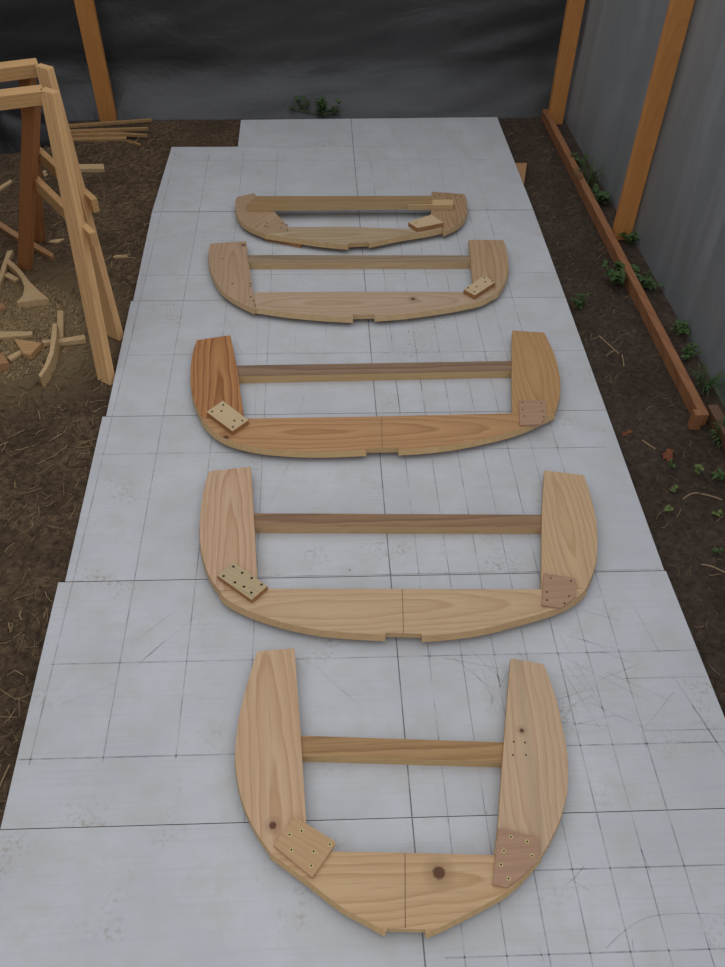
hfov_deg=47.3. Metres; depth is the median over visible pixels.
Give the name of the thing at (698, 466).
weed
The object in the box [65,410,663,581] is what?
sheet
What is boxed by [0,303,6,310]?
wood offcut
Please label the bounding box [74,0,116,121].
timber post
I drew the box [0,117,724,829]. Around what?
dirt ground
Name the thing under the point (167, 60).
wall
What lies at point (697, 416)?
stake
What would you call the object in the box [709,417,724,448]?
weed
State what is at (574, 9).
timber post
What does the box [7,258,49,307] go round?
wood offcut
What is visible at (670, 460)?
weed
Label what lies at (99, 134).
lath
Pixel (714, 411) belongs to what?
rail
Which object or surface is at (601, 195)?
weed
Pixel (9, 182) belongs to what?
stick
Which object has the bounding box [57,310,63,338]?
wood offcut
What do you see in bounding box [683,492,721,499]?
twig
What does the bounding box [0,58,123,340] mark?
sawhorse
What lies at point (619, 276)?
weed
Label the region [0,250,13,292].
wood offcut
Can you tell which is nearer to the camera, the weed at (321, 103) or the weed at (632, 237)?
the weed at (632, 237)
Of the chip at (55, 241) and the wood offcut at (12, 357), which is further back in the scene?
the chip at (55, 241)
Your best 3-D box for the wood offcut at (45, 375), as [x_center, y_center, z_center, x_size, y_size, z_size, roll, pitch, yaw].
[-1.610,-0.668,4.293,0.048,0.075,0.456,-4,46,-4]
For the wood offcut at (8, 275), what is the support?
on the dirt ground at (49, 553)
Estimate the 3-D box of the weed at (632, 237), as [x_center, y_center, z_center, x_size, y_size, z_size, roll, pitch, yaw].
[1.669,-1.544,5.176,0.123,0.100,0.161,-20,50,-19]
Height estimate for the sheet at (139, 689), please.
0.012 m
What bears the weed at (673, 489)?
on the dirt ground at (49, 553)
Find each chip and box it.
[49,239,63,243]
[113,254,127,258]
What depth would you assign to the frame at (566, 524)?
3.26 m
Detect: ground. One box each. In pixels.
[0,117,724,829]
[688,338,724,407]
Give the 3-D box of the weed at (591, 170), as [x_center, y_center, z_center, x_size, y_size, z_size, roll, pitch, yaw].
[1.553,-2.111,5.670,0.279,0.152,0.259,-1,46,-2]
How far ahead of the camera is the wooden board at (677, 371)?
4.77 m
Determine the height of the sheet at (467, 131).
0.012 m
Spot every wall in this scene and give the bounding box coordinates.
[0,0,566,121]
[563,0,724,400]
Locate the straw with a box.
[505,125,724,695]
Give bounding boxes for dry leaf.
[622,430,632,435]
[663,449,673,461]
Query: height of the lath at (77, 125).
0.018 m
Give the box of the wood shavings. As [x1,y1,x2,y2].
[0,284,81,382]
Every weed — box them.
[288,96,341,114]
[570,152,589,164]
[570,293,588,307]
[571,161,605,187]
[592,184,611,203]
[602,260,625,284]
[613,260,639,274]
[619,231,638,242]
[636,269,664,289]
[664,505,673,514]
[669,459,675,467]
[670,485,677,491]
[671,319,690,334]
[681,343,701,359]
[686,363,724,395]
[694,464,703,474]
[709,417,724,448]
[710,468,724,479]
[711,509,721,515]
[711,547,722,553]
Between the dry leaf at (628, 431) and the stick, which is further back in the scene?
the stick
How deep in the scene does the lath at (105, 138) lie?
6.10 m
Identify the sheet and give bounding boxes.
[0,108,50,153]
[0,809,724,966]
[1,571,724,829]
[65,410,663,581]
[106,297,605,416]
[133,210,564,300]
[152,146,532,211]
[238,117,507,146]
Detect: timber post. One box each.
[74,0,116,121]
[548,0,584,123]
[612,0,694,239]
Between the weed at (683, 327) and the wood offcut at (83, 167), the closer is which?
the weed at (683, 327)
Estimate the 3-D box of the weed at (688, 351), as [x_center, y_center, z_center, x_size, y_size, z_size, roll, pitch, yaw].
[1.716,-0.684,4.364,0.107,0.079,0.101,-1,46,-2]
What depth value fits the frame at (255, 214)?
5.18 m
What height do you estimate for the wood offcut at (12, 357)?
0.020 m
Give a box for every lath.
[69,118,151,127]
[70,127,147,133]
[71,132,146,136]
[72,136,126,141]
[126,140,140,145]
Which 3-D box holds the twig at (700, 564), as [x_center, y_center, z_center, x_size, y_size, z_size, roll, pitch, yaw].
[1.450,0.348,3.417,0.110,0.012,0.019,17,48,15]
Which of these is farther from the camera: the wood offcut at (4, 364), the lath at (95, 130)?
the lath at (95, 130)
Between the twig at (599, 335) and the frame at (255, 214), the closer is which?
the twig at (599, 335)
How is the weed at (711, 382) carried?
on the dirt ground at (49, 553)
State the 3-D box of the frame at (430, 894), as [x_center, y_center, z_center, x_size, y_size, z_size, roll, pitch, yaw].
[0.135,0.957,2.716,1.114,0.072,0.971,-1,46,-2]
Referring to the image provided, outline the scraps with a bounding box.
[0,129,172,811]
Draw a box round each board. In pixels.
[515,163,526,184]
[541,109,708,425]
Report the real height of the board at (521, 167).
0.028 m
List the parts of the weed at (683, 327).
stem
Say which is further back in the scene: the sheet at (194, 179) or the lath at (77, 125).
the lath at (77, 125)
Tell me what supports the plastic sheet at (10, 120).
on the dirt ground at (49, 553)
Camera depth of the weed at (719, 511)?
3.62 m
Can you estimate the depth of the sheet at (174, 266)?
4.99 m
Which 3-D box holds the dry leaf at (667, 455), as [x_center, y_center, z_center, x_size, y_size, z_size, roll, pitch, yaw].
[1.436,-0.136,3.875,0.053,0.012,0.091,31,53,26]
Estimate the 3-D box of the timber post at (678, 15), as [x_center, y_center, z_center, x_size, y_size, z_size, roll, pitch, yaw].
[1.645,-2.415,4.339,0.114,2.500,0.050,-1,46,-2]
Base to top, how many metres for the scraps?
0.036 m
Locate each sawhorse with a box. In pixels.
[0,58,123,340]
[0,85,114,385]
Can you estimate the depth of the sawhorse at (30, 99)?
4.07 m
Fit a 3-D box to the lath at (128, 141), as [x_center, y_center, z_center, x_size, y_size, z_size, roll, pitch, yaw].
[-1.684,-2.502,6.093,0.136,0.018,0.016,22,50,19]
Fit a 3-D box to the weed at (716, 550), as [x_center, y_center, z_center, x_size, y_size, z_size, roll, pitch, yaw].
[1.480,0.283,3.461,0.036,0.046,0.038,-27,52,-24]
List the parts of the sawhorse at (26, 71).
leg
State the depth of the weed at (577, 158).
5.87 m
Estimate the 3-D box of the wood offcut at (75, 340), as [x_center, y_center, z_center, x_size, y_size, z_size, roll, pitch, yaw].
[-1.586,-0.755,4.409,0.224,0.030,0.044,-9,47,-10]
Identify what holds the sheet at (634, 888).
on the dirt ground at (49, 553)
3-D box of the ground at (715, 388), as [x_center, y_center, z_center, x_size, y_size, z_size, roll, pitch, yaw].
[-0.032,1.899,1.987,60.000,0.001,60.000,-1,46,-2]
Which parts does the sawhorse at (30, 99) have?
leg, leg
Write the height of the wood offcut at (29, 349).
0.035 m
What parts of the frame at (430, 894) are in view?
corner plate, corner plate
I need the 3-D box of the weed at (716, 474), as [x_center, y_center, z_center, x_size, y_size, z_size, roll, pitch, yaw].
[1.618,-0.035,3.770,0.090,0.059,0.069,-1,46,-2]
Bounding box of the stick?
[0,179,12,190]
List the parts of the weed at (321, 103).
stem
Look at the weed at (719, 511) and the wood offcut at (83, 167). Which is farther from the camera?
the wood offcut at (83, 167)
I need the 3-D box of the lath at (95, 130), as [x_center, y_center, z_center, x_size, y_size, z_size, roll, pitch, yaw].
[-1.905,-2.620,6.150,0.616,0.018,0.047,-4,47,-5]
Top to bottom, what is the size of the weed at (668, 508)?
0.050 m
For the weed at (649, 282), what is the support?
on the dirt ground at (49, 553)
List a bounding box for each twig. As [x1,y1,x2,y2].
[599,335,618,353]
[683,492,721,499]
[700,564,724,572]
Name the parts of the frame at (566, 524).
corner plate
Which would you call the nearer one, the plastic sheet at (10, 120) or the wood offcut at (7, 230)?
the wood offcut at (7, 230)
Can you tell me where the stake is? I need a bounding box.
[687,409,704,429]
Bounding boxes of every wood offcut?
[0,221,54,260]
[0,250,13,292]
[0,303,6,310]
[0,331,32,339]
[0,353,10,370]
[4,272,18,282]
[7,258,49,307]
[7,350,21,361]
[14,339,42,359]
[39,323,59,387]
[42,335,86,346]
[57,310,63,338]
[79,164,104,172]
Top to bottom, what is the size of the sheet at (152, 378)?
0.012 m
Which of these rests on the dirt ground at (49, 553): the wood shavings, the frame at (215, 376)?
the wood shavings
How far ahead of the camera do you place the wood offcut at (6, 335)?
4.44 m
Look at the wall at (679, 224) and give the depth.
4.66 m
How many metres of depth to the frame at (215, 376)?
3.92 m
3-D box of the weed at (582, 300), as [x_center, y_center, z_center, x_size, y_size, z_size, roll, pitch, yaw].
[1.231,-1.024,4.687,0.112,0.083,0.085,-16,49,-15]
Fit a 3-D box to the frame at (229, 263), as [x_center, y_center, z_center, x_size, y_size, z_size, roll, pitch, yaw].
[-0.011,-1.172,4.738,1.783,0.086,0.815,-1,46,-2]
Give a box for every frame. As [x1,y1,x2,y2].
[190,330,559,457]
[199,467,597,641]
[208,240,507,322]
[235,192,467,249]
[235,648,567,937]
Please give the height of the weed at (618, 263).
0.097 m
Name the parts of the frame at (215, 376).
corner plate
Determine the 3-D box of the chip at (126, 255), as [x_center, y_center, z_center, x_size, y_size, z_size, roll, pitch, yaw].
[-1.463,-1.371,5.011,0.090,0.014,0.028,-10,47,-10]

